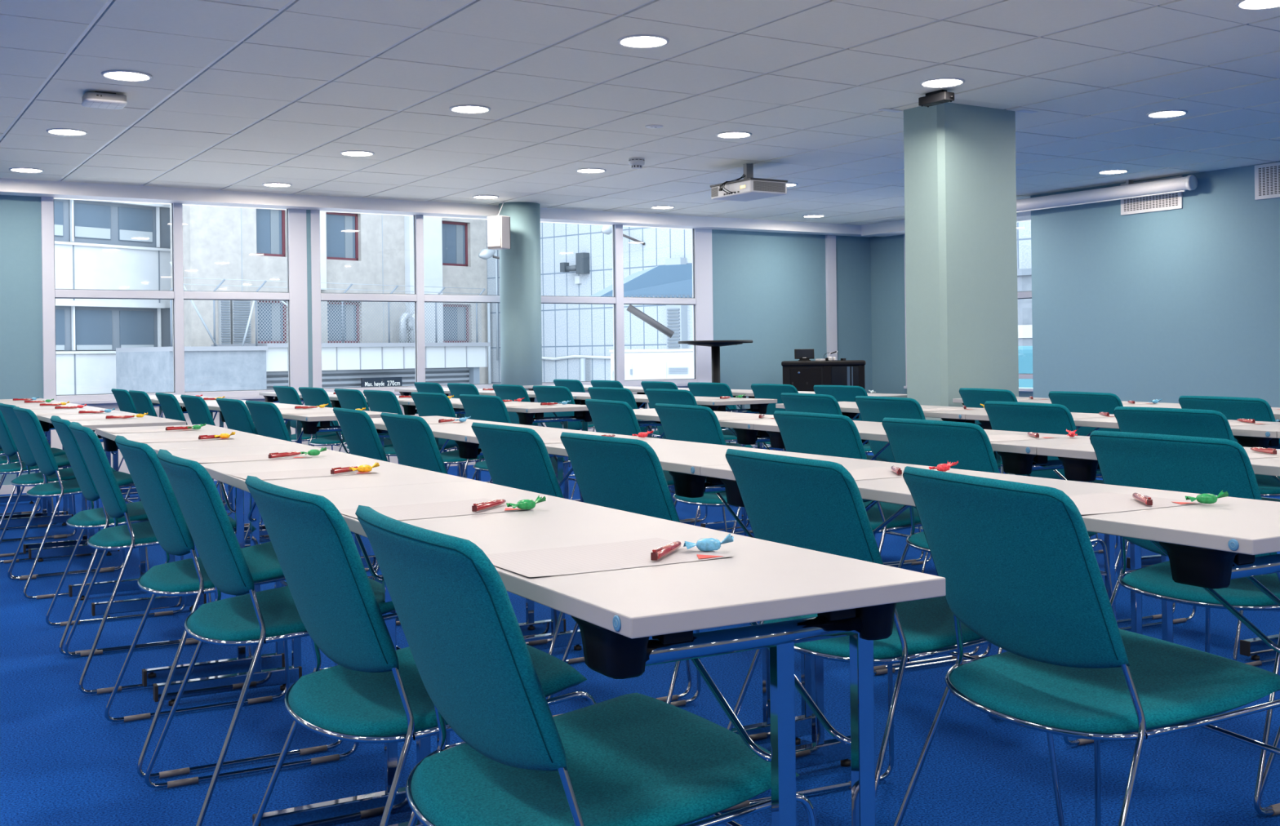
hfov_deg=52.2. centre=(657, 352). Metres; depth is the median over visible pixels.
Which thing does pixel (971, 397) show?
chair
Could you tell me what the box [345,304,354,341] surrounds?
curtain
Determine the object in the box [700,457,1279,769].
folding table
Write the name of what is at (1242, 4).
recessed light
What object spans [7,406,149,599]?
chair
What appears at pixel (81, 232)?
blind
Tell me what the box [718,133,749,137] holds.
diffuser
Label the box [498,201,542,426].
round column
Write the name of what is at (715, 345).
bar table
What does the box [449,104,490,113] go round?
recessed light
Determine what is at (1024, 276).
shed
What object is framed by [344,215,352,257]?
curtain
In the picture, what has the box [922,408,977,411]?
paper sheet
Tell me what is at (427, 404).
chair
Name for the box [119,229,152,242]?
blind
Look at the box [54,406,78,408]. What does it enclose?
pen
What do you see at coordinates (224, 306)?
shutter
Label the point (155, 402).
folding table
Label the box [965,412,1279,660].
folding table
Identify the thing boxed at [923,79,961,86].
diffuser
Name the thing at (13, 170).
diffuser
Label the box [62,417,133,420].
paper sheet
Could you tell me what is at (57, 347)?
blind
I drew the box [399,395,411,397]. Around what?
pen
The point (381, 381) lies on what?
sign
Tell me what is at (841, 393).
chair
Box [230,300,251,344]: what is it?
shutter
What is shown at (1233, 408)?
chair
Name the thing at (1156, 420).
chair
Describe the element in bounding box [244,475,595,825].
chair
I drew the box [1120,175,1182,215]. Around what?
air vent
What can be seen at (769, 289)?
wall
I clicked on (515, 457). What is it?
chair
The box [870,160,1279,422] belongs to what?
wall
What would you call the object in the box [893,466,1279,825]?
chair
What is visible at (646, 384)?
chair
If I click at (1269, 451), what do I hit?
pen
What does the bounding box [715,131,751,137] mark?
recessed light
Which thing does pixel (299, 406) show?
pen
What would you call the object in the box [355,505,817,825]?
chair
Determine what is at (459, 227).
curtain
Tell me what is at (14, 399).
pen
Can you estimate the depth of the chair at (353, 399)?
8.27 m
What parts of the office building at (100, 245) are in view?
pane, pane, sill, pane, pane, sill, pane, pane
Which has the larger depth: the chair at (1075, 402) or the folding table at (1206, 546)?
the chair at (1075, 402)
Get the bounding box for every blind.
[53,224,62,235]
[55,345,64,350]
[75,226,110,239]
[76,345,111,350]
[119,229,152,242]
[120,344,154,347]
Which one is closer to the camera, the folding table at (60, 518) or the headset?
the folding table at (60, 518)
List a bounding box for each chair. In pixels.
[0,403,125,577]
[0,409,76,556]
[0,444,75,540]
[0,448,53,515]
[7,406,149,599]
[45,415,211,655]
[64,422,251,693]
[104,435,342,778]
[111,388,137,500]
[124,390,222,502]
[144,448,400,825]
[155,392,249,525]
[180,395,270,541]
[216,397,257,547]
[244,400,377,571]
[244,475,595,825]
[272,386,346,450]
[298,386,390,462]
[333,388,399,464]
[333,407,399,621]
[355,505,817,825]
[363,390,466,478]
[380,412,448,625]
[410,391,484,480]
[413,382,467,478]
[447,382,484,471]
[458,394,581,502]
[471,422,691,716]
[489,384,537,483]
[532,385,582,500]
[547,431,811,706]
[553,379,595,476]
[584,399,727,532]
[587,386,700,521]
[591,380,657,430]
[640,381,730,442]
[644,388,753,533]
[654,403,746,536]
[687,382,784,506]
[720,448,1064,825]
[751,383,798,448]
[759,410,979,671]
[780,392,924,564]
[813,385,872,454]
[854,395,932,573]
[873,417,1117,719]
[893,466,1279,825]
[959,387,1097,547]
[984,400,1175,623]
[1048,391,1129,557]
[1062,430,1279,816]
[1113,406,1279,666]
[1178,395,1279,499]
[1259,725,1279,810]
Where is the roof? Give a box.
[591,263,693,297]
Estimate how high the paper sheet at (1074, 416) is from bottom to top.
0.002 m
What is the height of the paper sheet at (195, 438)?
0.002 m
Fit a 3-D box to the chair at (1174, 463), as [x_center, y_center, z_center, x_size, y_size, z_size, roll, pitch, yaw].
[1.383,0.594,3.175,0.514,0.813,0.591,-1,0,-26]
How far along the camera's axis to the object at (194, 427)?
4.99 m
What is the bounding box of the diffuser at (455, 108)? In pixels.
[452,106,488,112]
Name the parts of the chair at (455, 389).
backrest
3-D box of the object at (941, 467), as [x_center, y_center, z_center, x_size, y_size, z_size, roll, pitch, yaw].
[0.633,0.252,2.895,0.069,0.024,0.034,-1,0,-33]
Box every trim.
[825,235,837,359]
[878,108,1037,113]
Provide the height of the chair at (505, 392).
0.813 m
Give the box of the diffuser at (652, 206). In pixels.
[652,206,671,208]
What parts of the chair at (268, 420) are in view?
frame, backrest, frame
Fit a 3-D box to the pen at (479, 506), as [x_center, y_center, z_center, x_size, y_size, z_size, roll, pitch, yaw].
[-0.296,0.268,2.314,0.012,0.014,0.123,-1,0,19]
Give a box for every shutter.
[217,300,231,344]
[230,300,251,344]
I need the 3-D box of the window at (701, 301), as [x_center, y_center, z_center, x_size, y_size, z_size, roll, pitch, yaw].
[-1.214,-0.510,12.427,4.220,1.748,0.100,-1,0,-33]
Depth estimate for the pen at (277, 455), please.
3.55 m
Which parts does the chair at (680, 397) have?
backrest, frame, frame, seat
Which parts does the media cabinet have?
touch panel, door, door frame, glass door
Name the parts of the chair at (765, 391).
backrest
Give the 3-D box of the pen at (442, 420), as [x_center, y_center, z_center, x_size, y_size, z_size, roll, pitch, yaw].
[-0.854,0.275,5.308,0.012,0.014,0.123,-1,0,22]
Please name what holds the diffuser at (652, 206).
attached to the recessed light at (654, 206)
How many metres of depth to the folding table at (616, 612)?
1.59 m
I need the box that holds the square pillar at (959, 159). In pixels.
[903,102,1018,529]
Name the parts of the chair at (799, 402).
backrest, seat, frame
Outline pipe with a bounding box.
[542,355,610,360]
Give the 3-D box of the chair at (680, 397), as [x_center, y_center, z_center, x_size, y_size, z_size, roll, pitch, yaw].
[0.239,0.608,7.487,0.514,0.813,0.591,-1,0,-34]
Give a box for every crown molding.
[0,177,871,236]
[861,210,1031,236]
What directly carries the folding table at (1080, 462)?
on the floor
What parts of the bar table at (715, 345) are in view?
plate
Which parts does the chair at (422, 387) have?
backrest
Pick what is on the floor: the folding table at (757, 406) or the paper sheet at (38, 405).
the folding table at (757, 406)
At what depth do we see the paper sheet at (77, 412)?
6.63 m
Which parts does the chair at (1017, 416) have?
backrest, seat, frame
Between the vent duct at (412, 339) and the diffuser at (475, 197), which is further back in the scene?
the vent duct at (412, 339)
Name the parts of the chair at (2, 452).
frame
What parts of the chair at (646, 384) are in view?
backrest, seat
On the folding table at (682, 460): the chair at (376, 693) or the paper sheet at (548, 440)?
the paper sheet at (548, 440)
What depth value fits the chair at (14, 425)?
6.29 m
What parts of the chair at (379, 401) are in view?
backrest, seat, frame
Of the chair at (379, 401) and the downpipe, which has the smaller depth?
the chair at (379, 401)
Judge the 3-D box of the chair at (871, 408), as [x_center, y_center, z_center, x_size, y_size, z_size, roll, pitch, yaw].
[1.198,0.596,5.848,0.514,0.813,0.591,-1,0,-26]
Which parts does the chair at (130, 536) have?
backrest, frame, seat, frame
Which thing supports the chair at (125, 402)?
on the floor
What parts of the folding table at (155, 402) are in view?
leg post, leg post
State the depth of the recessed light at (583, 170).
9.76 m
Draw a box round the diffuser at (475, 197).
[474,195,497,198]
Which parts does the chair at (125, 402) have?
backrest, frame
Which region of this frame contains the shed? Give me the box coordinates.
[1017,268,1032,346]
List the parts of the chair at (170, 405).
backrest, frame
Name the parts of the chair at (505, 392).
backrest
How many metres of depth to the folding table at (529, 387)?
11.10 m
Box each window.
[40,196,308,404]
[310,209,713,395]
[903,234,1033,391]
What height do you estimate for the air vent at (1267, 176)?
0.263 m
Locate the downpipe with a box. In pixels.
[487,249,498,383]
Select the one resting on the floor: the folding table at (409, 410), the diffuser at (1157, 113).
the folding table at (409, 410)
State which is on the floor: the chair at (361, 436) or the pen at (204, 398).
the chair at (361, 436)
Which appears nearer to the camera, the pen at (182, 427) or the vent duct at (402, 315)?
the pen at (182, 427)
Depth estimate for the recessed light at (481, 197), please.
11.33 m
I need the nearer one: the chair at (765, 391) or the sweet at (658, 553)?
the sweet at (658, 553)
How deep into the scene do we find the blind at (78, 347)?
39.04 m
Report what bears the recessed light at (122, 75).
in the ceiling
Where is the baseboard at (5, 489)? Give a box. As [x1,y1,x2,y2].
[0,442,768,494]
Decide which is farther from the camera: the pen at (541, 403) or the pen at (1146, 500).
the pen at (541, 403)
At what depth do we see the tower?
41.25 m
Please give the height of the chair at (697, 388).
0.813 m
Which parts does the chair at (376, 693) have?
frame, backrest, seat, frame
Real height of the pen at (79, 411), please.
0.014 m
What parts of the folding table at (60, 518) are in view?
leg post, leg post, leg post, leg post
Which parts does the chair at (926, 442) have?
frame, backrest, seat, frame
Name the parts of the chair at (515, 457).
backrest, frame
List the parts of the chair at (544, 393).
backrest, frame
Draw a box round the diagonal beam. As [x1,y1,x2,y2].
[626,304,674,337]
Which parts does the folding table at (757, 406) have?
leg post, leg post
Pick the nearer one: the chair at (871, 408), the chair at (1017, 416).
the chair at (1017, 416)
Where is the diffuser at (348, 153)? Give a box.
[342,151,372,155]
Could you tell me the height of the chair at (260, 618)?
0.813 m
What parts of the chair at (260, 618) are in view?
backrest, frame, seat, frame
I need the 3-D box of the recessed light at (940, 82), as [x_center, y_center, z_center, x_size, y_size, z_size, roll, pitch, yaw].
[1.462,-1.386,6.715,0.228,0.008,0.228,-1,0,-33]
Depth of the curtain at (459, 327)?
47.13 m
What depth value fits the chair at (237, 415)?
6.58 m
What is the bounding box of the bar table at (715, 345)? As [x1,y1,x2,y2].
[678,340,752,382]
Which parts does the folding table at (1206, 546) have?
leg post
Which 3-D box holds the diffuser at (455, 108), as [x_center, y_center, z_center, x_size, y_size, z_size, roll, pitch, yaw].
[-1.043,-1.354,7.274,0.196,0.002,0.196,-1,0,44]
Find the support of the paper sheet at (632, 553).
on the folding table at (616, 612)
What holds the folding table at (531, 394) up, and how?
on the floor
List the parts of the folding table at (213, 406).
leg post, leg post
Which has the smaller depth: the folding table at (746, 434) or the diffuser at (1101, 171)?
the folding table at (746, 434)
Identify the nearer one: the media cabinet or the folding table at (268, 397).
the folding table at (268, 397)
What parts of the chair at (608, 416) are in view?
backrest, seat, frame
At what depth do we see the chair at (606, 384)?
9.89 m
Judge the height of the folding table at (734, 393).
0.746 m
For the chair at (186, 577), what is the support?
on the floor
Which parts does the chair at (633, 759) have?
frame, backrest, seat, frame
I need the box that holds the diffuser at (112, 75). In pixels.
[104,71,148,79]
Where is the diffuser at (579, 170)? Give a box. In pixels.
[577,168,604,172]
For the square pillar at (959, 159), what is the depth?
7.39 m
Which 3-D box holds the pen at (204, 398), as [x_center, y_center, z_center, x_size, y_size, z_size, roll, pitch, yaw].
[-2.901,0.301,8.529,0.123,0.014,0.012,-1,0,-33]
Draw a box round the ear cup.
[827,356,835,360]
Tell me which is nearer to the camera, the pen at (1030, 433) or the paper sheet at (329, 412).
the pen at (1030, 433)
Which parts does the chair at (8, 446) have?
backrest, seat, frame, frame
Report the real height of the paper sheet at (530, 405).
0.002 m
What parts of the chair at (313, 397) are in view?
backrest, seat, frame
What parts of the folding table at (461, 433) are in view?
leg post, leg post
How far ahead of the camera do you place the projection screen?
10.88 m
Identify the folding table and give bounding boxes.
[0,398,74,519]
[0,404,119,554]
[28,411,186,600]
[91,424,298,686]
[120,394,224,503]
[152,443,476,825]
[177,399,295,532]
[244,404,396,569]
[258,391,370,446]
[302,480,946,825]
[328,395,465,475]
[368,415,581,636]
[394,387,494,483]
[411,400,592,499]
[470,431,840,745]
[479,390,590,502]
[523,384,644,467]
[577,394,777,530]
[624,387,757,448]
[632,408,776,503]
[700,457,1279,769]
[731,391,906,450]
[753,420,1115,610]
[775,401,1000,473]
[952,396,1180,568]
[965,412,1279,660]
[1036,444,1279,643]
[1162,406,1279,422]
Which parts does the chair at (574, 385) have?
backrest, seat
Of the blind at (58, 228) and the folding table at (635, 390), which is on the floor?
the folding table at (635, 390)
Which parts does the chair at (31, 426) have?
backrest, frame, seat, frame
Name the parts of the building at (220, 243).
pane, pane, pane, pane, pane, pane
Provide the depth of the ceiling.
6.86 m
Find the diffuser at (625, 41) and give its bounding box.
[621,36,666,46]
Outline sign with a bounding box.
[360,377,402,386]
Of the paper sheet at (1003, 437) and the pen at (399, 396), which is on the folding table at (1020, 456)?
the paper sheet at (1003, 437)
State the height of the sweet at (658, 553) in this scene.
0.014 m
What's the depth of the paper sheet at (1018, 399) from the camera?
6.91 m
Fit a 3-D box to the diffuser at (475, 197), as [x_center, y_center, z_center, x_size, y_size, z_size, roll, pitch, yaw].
[-1.490,-1.348,11.332,0.196,0.002,0.196,-1,0,-10]
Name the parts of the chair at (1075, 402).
backrest, frame, frame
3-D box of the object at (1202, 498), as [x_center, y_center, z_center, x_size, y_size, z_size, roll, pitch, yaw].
[0.943,0.248,2.245,0.069,0.024,0.034,-1,0,9]
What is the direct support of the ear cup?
on the headset
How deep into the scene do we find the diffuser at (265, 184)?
10.36 m
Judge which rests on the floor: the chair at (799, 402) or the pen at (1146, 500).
the chair at (799, 402)
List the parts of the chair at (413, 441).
backrest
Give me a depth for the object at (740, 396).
7.60 m
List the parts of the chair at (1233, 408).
backrest, seat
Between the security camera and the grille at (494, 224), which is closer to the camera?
the grille at (494, 224)
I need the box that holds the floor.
[0,447,1279,825]
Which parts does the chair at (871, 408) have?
backrest, frame, frame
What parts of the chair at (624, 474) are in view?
backrest, frame, frame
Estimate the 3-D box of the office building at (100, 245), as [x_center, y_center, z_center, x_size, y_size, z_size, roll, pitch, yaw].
[-18.530,-3.143,37.130,1.100,15.200,11.420,-1,0,34]
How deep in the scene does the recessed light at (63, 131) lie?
7.83 m
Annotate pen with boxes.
[13,398,32,400]
[24,400,44,403]
[40,403,62,405]
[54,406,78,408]
[78,410,104,413]
[105,415,134,418]
[165,426,192,431]
[198,434,220,439]
[203,397,217,399]
[268,451,301,458]
[294,405,317,408]
[330,466,358,474]
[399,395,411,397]
[438,418,454,422]
[471,498,506,511]
[540,402,557,405]
[601,434,615,436]
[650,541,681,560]
[720,395,730,399]
[890,466,902,475]
[1027,431,1039,437]
[1098,412,1109,416]
[1132,493,1152,505]
[1236,418,1255,423]
[1250,447,1276,454]
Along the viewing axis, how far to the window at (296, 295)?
10.69 m
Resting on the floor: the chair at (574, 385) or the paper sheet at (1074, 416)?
the chair at (574, 385)
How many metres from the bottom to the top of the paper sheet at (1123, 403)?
0.002 m
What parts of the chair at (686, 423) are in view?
backrest, seat, frame, frame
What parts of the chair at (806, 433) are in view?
backrest, seat, frame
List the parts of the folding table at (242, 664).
leg post, leg post, leg post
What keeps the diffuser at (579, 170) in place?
attached to the recessed light at (583, 170)
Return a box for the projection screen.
[1016,174,1197,213]
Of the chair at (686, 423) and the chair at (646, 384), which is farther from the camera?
the chair at (646, 384)
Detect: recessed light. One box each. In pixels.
[8,167,44,173]
[46,128,88,135]
[101,70,151,81]
[262,182,292,186]
[339,150,374,156]
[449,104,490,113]
[472,195,498,199]
[575,168,606,173]
[617,34,669,48]
[650,205,674,208]
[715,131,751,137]
[786,182,797,186]
[802,214,825,217]
[920,77,964,87]
[1097,168,1128,173]
[1146,109,1187,117]
[1235,0,1279,9]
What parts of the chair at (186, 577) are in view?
backrest, frame, seat, frame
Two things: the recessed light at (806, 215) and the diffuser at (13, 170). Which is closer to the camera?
the diffuser at (13, 170)
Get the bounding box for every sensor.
[644,124,662,128]
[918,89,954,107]
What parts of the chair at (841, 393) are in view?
backrest, seat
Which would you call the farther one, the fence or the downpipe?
the downpipe
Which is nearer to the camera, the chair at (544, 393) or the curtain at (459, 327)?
the chair at (544, 393)
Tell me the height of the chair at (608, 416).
0.813 m
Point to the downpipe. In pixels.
(489, 354)
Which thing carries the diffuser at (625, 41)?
attached to the recessed light at (637, 41)
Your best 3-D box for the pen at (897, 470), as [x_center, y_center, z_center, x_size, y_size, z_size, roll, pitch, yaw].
[0.526,0.257,2.884,0.012,0.014,0.123,-1,0,2]
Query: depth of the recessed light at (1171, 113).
7.69 m
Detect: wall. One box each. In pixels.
[0,195,872,484]
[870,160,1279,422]
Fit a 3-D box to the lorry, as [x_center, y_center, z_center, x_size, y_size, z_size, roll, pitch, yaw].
[7.329,2.001,21.681,8.600,4.250,2.200,-1,0,42]
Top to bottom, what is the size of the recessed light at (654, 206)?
0.008 m
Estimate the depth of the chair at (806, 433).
4.31 m
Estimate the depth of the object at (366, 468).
3.05 m
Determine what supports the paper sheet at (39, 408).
on the folding table at (60, 518)
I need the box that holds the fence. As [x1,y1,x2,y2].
[169,262,485,346]
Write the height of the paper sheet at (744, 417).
0.002 m
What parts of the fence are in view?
post, post, post, post, panel, post, post, post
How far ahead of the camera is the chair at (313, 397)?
8.84 m
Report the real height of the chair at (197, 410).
0.813 m
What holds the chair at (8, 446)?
on the floor
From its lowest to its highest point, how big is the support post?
4.050 m
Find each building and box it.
[53,199,170,395]
[115,342,490,392]
[169,204,488,383]
[486,219,1031,383]
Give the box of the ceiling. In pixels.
[0,0,1279,225]
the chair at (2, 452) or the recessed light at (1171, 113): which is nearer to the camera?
the recessed light at (1171, 113)
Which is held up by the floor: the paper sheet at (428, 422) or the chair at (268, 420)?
the chair at (268, 420)
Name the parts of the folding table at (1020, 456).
leg post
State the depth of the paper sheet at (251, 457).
3.54 m
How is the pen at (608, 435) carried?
on the paper sheet at (548, 440)
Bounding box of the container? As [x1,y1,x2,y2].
[608,348,693,380]
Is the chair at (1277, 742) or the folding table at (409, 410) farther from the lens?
the folding table at (409, 410)
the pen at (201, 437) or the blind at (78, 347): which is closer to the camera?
the pen at (201, 437)
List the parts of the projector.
connector panel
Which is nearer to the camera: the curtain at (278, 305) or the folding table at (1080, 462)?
the folding table at (1080, 462)
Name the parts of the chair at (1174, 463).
frame, backrest, seat, frame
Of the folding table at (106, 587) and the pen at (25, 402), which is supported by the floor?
the folding table at (106, 587)
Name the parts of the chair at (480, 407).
frame, backrest, seat, frame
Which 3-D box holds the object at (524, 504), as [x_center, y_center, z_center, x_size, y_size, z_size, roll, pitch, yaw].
[-0.230,0.263,2.288,0.069,0.024,0.034,-1,0,-25]
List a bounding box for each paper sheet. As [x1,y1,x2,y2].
[3,402,40,404]
[15,404,59,407]
[29,408,75,409]
[35,412,102,415]
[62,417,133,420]
[105,428,195,433]
[130,436,234,443]
[184,453,311,462]
[228,466,377,479]
[278,408,312,409]
[282,411,334,414]
[338,497,533,520]
[378,421,465,424]
[398,399,413,400]
[485,537,734,577]
[506,404,553,406]
[542,438,562,443]
[695,397,729,399]
[717,416,774,420]
[731,390,752,391]
[847,466,903,480]
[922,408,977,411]
[987,434,1055,441]
[1016,398,1044,400]
[1068,492,1200,515]
[1071,414,1115,418]
[1121,402,1156,404]
[1228,422,1266,426]
[1245,450,1279,458]
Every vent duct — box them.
[398,311,413,342]
[408,312,414,342]
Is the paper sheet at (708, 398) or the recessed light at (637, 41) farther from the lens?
the paper sheet at (708, 398)
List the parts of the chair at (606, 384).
backrest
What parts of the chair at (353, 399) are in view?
backrest, seat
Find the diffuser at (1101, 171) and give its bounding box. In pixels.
[1100,170,1125,173]
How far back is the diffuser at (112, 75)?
6.30 m
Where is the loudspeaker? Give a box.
[487,215,511,249]
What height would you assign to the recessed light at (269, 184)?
0.008 m
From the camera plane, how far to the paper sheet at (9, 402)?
8.45 m
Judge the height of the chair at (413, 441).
0.813 m
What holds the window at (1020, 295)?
in the wall at (1168, 305)
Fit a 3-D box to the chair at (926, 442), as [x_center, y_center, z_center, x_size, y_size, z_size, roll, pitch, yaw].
[0.992,0.599,3.928,0.514,0.813,0.591,-1,0,-27]
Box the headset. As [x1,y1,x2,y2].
[823,351,837,360]
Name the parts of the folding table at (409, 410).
leg post, leg post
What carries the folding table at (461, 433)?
on the floor
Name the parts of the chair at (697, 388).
backrest, seat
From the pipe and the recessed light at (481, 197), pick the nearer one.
the recessed light at (481, 197)
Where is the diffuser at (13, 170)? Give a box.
[12,168,41,172]
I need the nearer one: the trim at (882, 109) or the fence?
the trim at (882, 109)
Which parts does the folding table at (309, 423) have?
leg post, leg post, leg post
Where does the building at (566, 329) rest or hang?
on the ground
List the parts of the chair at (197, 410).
backrest, frame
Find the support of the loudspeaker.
attached to the round column at (520, 277)
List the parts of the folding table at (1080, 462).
leg post, leg post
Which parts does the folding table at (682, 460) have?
leg post, leg post, leg post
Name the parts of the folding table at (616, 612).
leg post, leg post, leg post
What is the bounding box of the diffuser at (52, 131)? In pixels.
[48,129,84,134]
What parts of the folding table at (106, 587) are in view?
leg post, leg post, leg post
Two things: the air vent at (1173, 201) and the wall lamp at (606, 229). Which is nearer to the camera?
the air vent at (1173, 201)
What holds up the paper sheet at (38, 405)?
on the folding table at (60, 518)
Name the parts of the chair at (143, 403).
frame, backrest, frame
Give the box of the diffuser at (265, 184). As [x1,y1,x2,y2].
[264,183,288,186]
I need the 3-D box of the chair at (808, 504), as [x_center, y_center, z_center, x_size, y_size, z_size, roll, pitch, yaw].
[0.446,0.606,2.722,0.514,0.813,0.591,-1,0,-26]
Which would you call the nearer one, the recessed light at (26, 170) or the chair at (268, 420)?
the chair at (268, 420)
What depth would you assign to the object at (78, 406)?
7.36 m
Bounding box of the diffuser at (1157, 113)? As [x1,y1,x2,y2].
[1149,111,1184,116]
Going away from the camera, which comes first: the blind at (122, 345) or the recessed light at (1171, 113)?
the recessed light at (1171, 113)
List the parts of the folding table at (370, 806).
leg post, leg post, leg post, leg post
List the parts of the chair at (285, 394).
backrest, seat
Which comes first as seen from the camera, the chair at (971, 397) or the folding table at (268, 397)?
the chair at (971, 397)
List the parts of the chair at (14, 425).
backrest, frame, seat, frame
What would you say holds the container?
on the ground
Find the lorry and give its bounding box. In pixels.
[1017,346,1032,387]
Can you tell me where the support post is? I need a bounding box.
[579,358,586,381]
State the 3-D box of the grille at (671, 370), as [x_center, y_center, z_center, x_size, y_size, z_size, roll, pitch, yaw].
[0.380,0.335,24.002,0.360,0.120,0.032,-1,0,-1]
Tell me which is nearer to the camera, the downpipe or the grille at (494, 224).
the grille at (494, 224)
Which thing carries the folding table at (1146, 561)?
on the floor
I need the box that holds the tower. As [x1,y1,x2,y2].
[665,257,688,349]
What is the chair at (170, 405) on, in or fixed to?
on the floor
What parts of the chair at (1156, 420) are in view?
frame, backrest, frame, seat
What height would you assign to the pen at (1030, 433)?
0.014 m
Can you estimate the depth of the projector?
9.44 m
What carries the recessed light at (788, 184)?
in the ceiling
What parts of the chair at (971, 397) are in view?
backrest, frame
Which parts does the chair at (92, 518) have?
backrest, seat, frame, frame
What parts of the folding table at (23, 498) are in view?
leg post, leg post, leg post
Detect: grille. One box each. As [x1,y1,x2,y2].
[487,217,501,247]
[668,367,688,373]
[711,186,718,197]
[753,181,785,192]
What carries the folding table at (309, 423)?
on the floor
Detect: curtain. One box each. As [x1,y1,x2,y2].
[270,208,279,253]
[271,302,280,341]
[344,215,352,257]
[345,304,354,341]
[456,224,462,264]
[457,306,464,340]
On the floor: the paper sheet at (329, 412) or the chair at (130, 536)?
the chair at (130, 536)
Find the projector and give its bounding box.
[710,163,787,201]
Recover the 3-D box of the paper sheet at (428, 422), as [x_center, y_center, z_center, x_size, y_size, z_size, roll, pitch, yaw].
[-0.958,0.285,5.304,0.297,0.002,0.210,-1,0,-28]
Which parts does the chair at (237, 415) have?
frame, backrest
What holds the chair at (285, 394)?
on the floor
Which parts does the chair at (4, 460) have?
frame, seat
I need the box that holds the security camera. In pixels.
[560,252,589,284]
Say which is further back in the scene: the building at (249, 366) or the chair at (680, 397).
the building at (249, 366)
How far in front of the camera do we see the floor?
3.44 m
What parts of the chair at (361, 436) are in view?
backrest, frame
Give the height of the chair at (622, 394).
0.813 m
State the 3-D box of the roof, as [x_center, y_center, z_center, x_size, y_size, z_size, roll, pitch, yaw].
[0.571,-1.467,26.863,4.387,0.760,1.664,-1,0,-4]
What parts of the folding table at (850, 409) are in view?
leg post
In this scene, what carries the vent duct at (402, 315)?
attached to the building at (220, 243)
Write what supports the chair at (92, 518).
on the floor
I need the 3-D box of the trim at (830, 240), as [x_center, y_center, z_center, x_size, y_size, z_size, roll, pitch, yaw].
[1.918,-0.150,14.413,0.123,2.290,0.045,-1,0,-33]
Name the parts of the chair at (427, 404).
backrest, seat, frame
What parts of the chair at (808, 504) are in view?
backrest, frame, seat, frame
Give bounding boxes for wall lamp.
[478,248,499,259]
[600,225,644,244]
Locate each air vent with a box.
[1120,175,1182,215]
[1254,162,1279,199]
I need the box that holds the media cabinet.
[781,349,866,449]
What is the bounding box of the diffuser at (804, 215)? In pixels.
[804,215,822,217]
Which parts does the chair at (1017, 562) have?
frame, backrest, seat, frame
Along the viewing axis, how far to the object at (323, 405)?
6.94 m
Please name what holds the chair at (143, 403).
on the floor
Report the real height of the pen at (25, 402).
0.014 m
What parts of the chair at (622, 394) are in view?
backrest, frame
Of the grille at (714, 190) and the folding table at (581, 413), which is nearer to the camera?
the folding table at (581, 413)
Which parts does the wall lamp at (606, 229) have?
arm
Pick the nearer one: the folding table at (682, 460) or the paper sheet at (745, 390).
the folding table at (682, 460)
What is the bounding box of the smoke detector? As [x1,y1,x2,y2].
[628,157,644,168]
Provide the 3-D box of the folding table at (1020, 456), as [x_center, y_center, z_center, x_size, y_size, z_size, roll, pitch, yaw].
[0.885,0.636,4.363,0.464,0.746,1.485,-1,0,-27]
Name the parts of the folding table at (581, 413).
leg post, leg post, leg post, leg post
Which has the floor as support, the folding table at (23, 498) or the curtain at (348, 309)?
the folding table at (23, 498)
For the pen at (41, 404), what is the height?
0.014 m
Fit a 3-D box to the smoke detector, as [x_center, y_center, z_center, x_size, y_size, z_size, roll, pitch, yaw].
[-0.148,-1.334,9.240,0.112,0.070,0.112,-1,0,-33]
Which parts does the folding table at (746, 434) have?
leg post, leg post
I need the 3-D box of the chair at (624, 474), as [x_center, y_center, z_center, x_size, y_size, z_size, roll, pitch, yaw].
[0.048,0.611,3.420,0.514,0.813,0.591,-1,0,-31]

